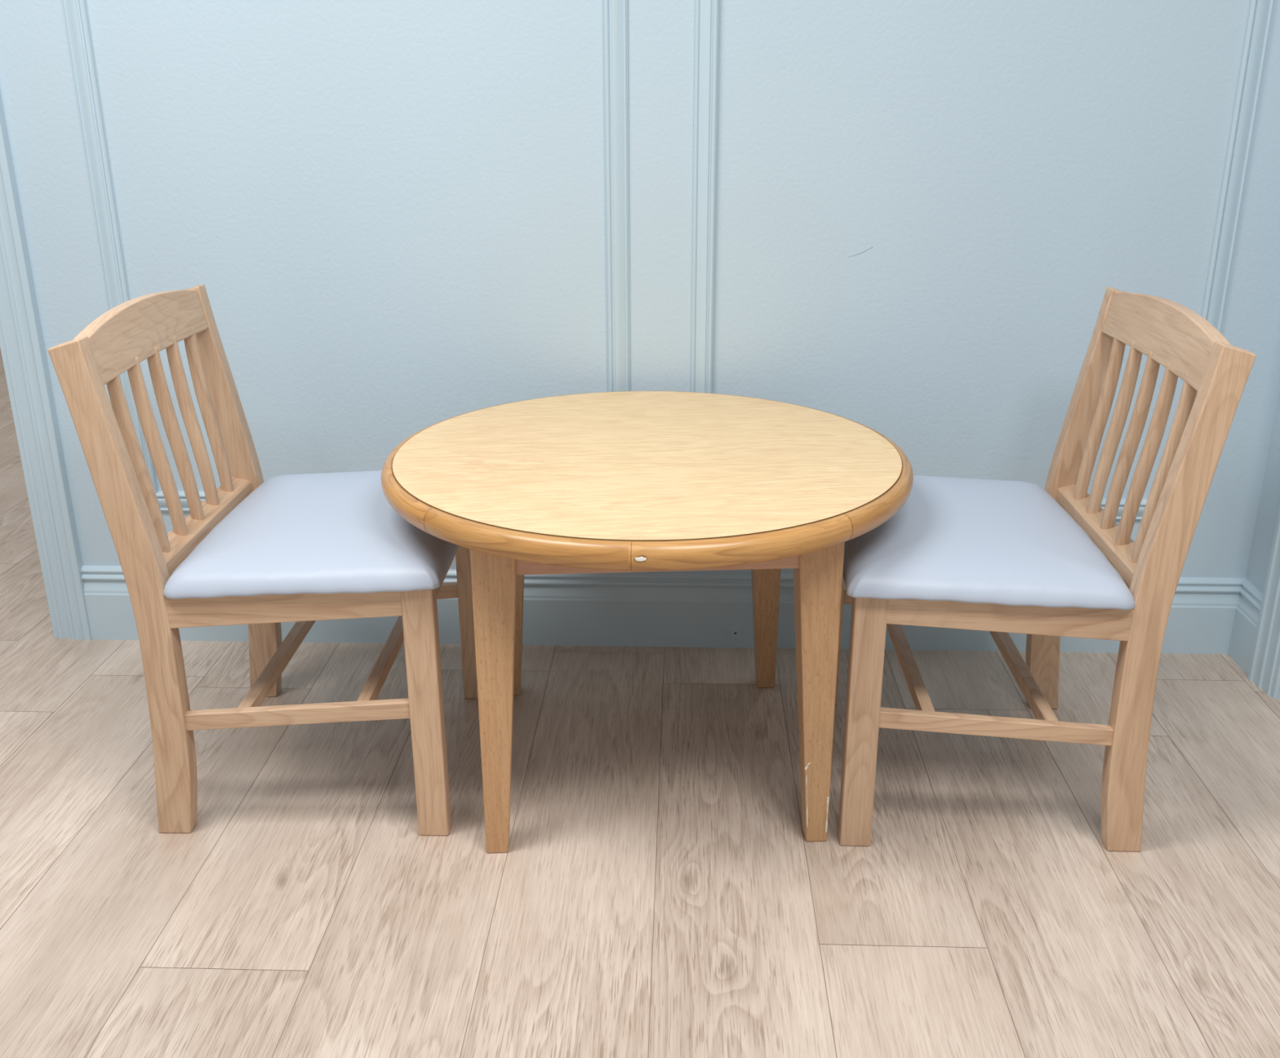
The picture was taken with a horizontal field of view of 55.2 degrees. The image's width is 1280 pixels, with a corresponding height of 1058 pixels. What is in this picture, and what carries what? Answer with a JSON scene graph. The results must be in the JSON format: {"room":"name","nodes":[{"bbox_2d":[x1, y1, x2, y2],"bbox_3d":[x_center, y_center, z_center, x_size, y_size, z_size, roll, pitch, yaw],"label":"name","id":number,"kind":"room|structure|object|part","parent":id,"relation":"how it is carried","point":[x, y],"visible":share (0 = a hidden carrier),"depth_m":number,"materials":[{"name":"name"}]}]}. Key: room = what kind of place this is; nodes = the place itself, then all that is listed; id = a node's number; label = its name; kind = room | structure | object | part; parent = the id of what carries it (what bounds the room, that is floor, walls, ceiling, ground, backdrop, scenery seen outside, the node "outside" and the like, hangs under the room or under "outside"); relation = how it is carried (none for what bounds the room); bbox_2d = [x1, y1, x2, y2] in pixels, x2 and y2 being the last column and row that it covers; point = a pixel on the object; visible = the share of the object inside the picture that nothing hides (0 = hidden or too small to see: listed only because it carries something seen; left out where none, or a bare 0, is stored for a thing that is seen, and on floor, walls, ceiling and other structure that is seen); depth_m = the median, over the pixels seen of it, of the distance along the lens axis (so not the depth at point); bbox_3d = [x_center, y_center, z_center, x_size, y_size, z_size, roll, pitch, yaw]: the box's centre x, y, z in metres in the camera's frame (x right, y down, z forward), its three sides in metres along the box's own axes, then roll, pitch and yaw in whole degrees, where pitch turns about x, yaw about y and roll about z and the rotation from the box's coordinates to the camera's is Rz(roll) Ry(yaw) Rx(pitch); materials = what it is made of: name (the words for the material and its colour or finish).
{"room":"dining room","nodes":[
{"label":"dining room","id":0,"kind":"room"},
{"bbox_2d":[0,0,1279,577],"bbox_3d":[0.044,-1.016,2.480,2.863,2.700,0.120,1,20,2],"label":"wall","id":1,"kind":"structure","parent":0,"point":[389,215],"depth_m":2.54,"materials":[{"name":"blue paint"}]},
{"bbox_2d":[0,90,91,640],"bbox_3d":[-1.361,-0.841,2.522,0.096,2.350,0.024,1,20,2],"label":"door frame","id":2,"kind":"structure","parent":1,"relation":"attached to","point":[22,346],"depth_m":2.74,"materials":[{"name":"blue paint"}]},
{"bbox_2d":[62,0,629,511],"bbox_3d":[-0.589,-0.986,2.444,1.129,2.028,0.014,1,20,2],"label":"trim","id":3,"kind":"structure","parent":1,"relation":"attached to","point":[76,12],"depth_m":2.54,"materials":[{"name":"blue paint"}]},
{"bbox_2d":[80,565,1262,675],"bbox_3d":[0.031,0.208,2.796,2.688,0.184,0.135,1,20,2],"label":"baseboard","id":4,"kind":"structure","parent":1,"relation":"attached to","point":[668,609],"depth_m":2.84,"materials":[{"name":"blue paint"}]},
{"bbox_2d":[729,626,741,637],"bbox_3d":[0.222,0.241,2.851,0.026,0.026,0.008,1,20,2],"label":"cap","id":5,"kind":"object","parent":1,"relation":"attached to","point":[735,632],"visible":1,"depth_m":2.85,"materials":[{"name":"blue paint"}]},
{"bbox_2d":[690,0,1275,520],"bbox_3d":[0.667,-0.974,2.400,1.118,2.028,0.014,1,20,2],"label":"trim","id":6,"kind":"structure","parent":1,"relation":"attached to","point":[1259,15],"depth_m":2.49,"materials":[{"name":"blue paint"}]},
{"bbox_2d":[0,347,1279,1057],"bbox_3d":[-1.587,-0.194,4.169,8.600,0.001,9.800,1,20,2],"label":"floor","id":7,"kind":"structure","parent":0,"point":[659,890],"depth_m":2.06,"materials":[{"name":"brown wood"}]},
{"bbox_2d":[48,284,477,835],"bbox_3d":[-0.609,0.026,2.265,0.582,0.898,0.580,0,20,1],"label":"dining chair","id":8,"kind":"object","parent":7,"relation":"on","point":[306,548],"visible":0.85,"depth_m":2.09,"materials":[{"name":"brown wood"}]},
{"bbox_3d":[-0.842,0.120,2.034,0.126,0.882,0.036,0,20,1],"label":"post","id":9,"kind":"part","parent":8,"relation":"part of","materials":[{"name":"brown wood"}]},
{"bbox_3d":[-0.865,-0.350,2.132,0.048,0.098,0.476,0,20,1],"label":"crest rail","id":10,"kind":"part","parent":8,"relation":"part of","materials":[{"name":"brown wood"}]},
{"bbox_3d":[-0.812,0.000,2.260,0.044,0.052,0.480,0,20,1],"label":"slat rail","id":11,"kind":"part","parent":8,"relation":"part of","materials":[{"name":"brown wood"}]},
{"bbox_3d":[-0.831,-0.056,2.511,0.126,0.882,0.036,0,20,1],"label":"post","id":12,"kind":"part","parent":8,"relation":"part of","materials":[{"name":"brown wood"}]},
{"bbox_3d":[-0.587,0.128,2.026,0.396,0.076,0.022,0,20,1],"label":"seat rail","id":13,"kind":"part","parent":8,"relation":"part of","materials":[{"name":"brown wood"}]},
{"bbox_2d":[163,470,457,599],"bbox_3d":[-0.554,-0.012,2.250,0.471,0.070,0.579,0,20,1],"label":"seat cushion","id":14,"kind":"object","parent":8,"relation":"on","point":[324,535],"depth_m":2.06,"materials":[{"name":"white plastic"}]},
{"bbox_3d":[-0.365,0.314,2.095,0.053,0.474,0.036,0,20,1],"label":"leg","id":15,"kind":"part","parent":8,"relation":"part of","materials":[{"name":"brown wood"}]},
{"bbox_3d":[-0.355,0.028,2.260,0.024,0.052,0.476,0,20,1],"label":"rail","id":16,"kind":"part","parent":8,"relation":"part of","materials":[{"name":"brown wood"}]},
{"bbox_3d":[-0.354,0.138,2.571,0.053,0.474,0.036,0,20,1],"label":"leg","id":17,"kind":"part","parent":8,"relation":"part of","materials":[{"name":"brown wood"}]},
{"bbox_2d":[381,391,913,853],"bbox_3d":[0.013,0.154,2.305,0.940,0.626,0.940,9,22,24],"label":"round table","id":18,"kind":"object","parent":7,"relation":"on","point":[623,481],"visible":1,"depth_m":2.03,"materials":[{"name":"laminate"}]},
{"bbox_3d":[-0.232,0.268,2.042,0.072,0.596,0.072,-1,20,-3],"label":"leg","id":19,"kind":"part","parent":18,"relation":"part of","materials":[{"name":"brown wood"}]},
{"bbox_3d":[-0.263,0.080,2.551,0.072,0.596,0.072,-1,20,-3],"label":"leg","id":20,"kind":"part","parent":18,"relation":"part of","materials":[{"name":"brown wood"}]},
{"bbox_3d":[0.259,0.068,2.578,0.072,0.596,0.072,-1,20,-3],"label":"leg","id":21,"kind":"part","parent":18,"relation":"part of","materials":[{"name":"brown wood"}]},
{"bbox_3d":[0.289,0.256,2.069,0.072,0.596,0.072,-1,20,-3],"label":"leg","id":22,"kind":"part","parent":18,"relation":"part of","materials":[{"name":"brown wood"}]},
{"bbox_2d":[835,286,1256,851],"bbox_3d":[0.632,0.039,2.217,0.582,0.898,0.580,1,20,2],"label":"dining chair","id":23,"kind":"object","parent":7,"relation":"on","point":[1000,557],"visible":0.91,"depth_m":2.04,"materials":[{"name":"brown wood"}]},
{"bbox_3d":[0.394,0.148,2.538,0.053,0.474,0.036,1,20,2],"label":"leg","id":24,"kind":"part","parent":23,"relation":"part of","materials":[{"name":"brown wood"}]},
{"bbox_3d":[0.374,0.323,2.061,0.053,0.474,0.036,1,20,2],"label":"leg","id":25,"kind":"part","parent":23,"relation":"part of","materials":[{"name":"brown wood"}]},
{"bbox_2d":[842,475,1135,609],"bbox_3d":[0.577,0.001,2.205,0.471,0.070,0.579,1,20,2],"label":"seat cushion","id":26,"kind":"object","parent":23,"relation":"on","point":[954,543],"depth_m":2.02,"materials":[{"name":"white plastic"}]},
{"bbox_3d":[0.595,0.141,1.979,0.396,0.076,0.022,1,20,2],"label":"seat rail","id":27,"kind":"part","parent":23,"relation":"part of","materials":[{"name":"brown wood"}]},
{"bbox_3d":[0.870,-0.039,2.449,0.126,0.882,0.036,1,20,2],"label":"post","id":28,"kind":"part","parent":23,"relation":"part of","materials":[{"name":"brown wood"}]},
{"bbox_3d":[0.835,0.017,2.200,0.044,0.052,0.480,1,20,2],"label":"slat rail","id":29,"kind":"part","parent":23,"relation":"part of","materials":[{"name":"brown wood"}]},
{"bbox_3d":[0.885,-0.333,2.069,0.048,0.098,0.476,1,20,2],"label":"crest rail","id":30,"kind":"part","parent":23,"relation":"part of","materials":[{"name":"brown wood"}]},
{"bbox_3d":[0.850,0.137,1.973,0.126,0.882,0.036,1,20,2],"label":"post","id":31,"kind":"part","parent":23,"relation":"part of","materials":[{"name":"brown wood"}]},
{"bbox_2d":[1245,390,1279,699],"bbox_3d":[1.428,-0.942,2.265,0.120,2.700,0.235,1,20,2],"label":"wall","id":32,"kind":"structure","parent":0,"point":[1269,500],"depth_m":2.68,"materials":[{"name":"blue paint"}]},
{"bbox_2d":[1247,506,1279,698],"bbox_3d":[1.354,-0.755,2.264,0.024,2.350,0.096,1,20,2],"label":"door frame","id":33,"kind":"structure","parent":32,"relation":"attached to","point":[1264,664],"depth_m":2.63,"materials":[{"name":"blue paint"}]}
]}

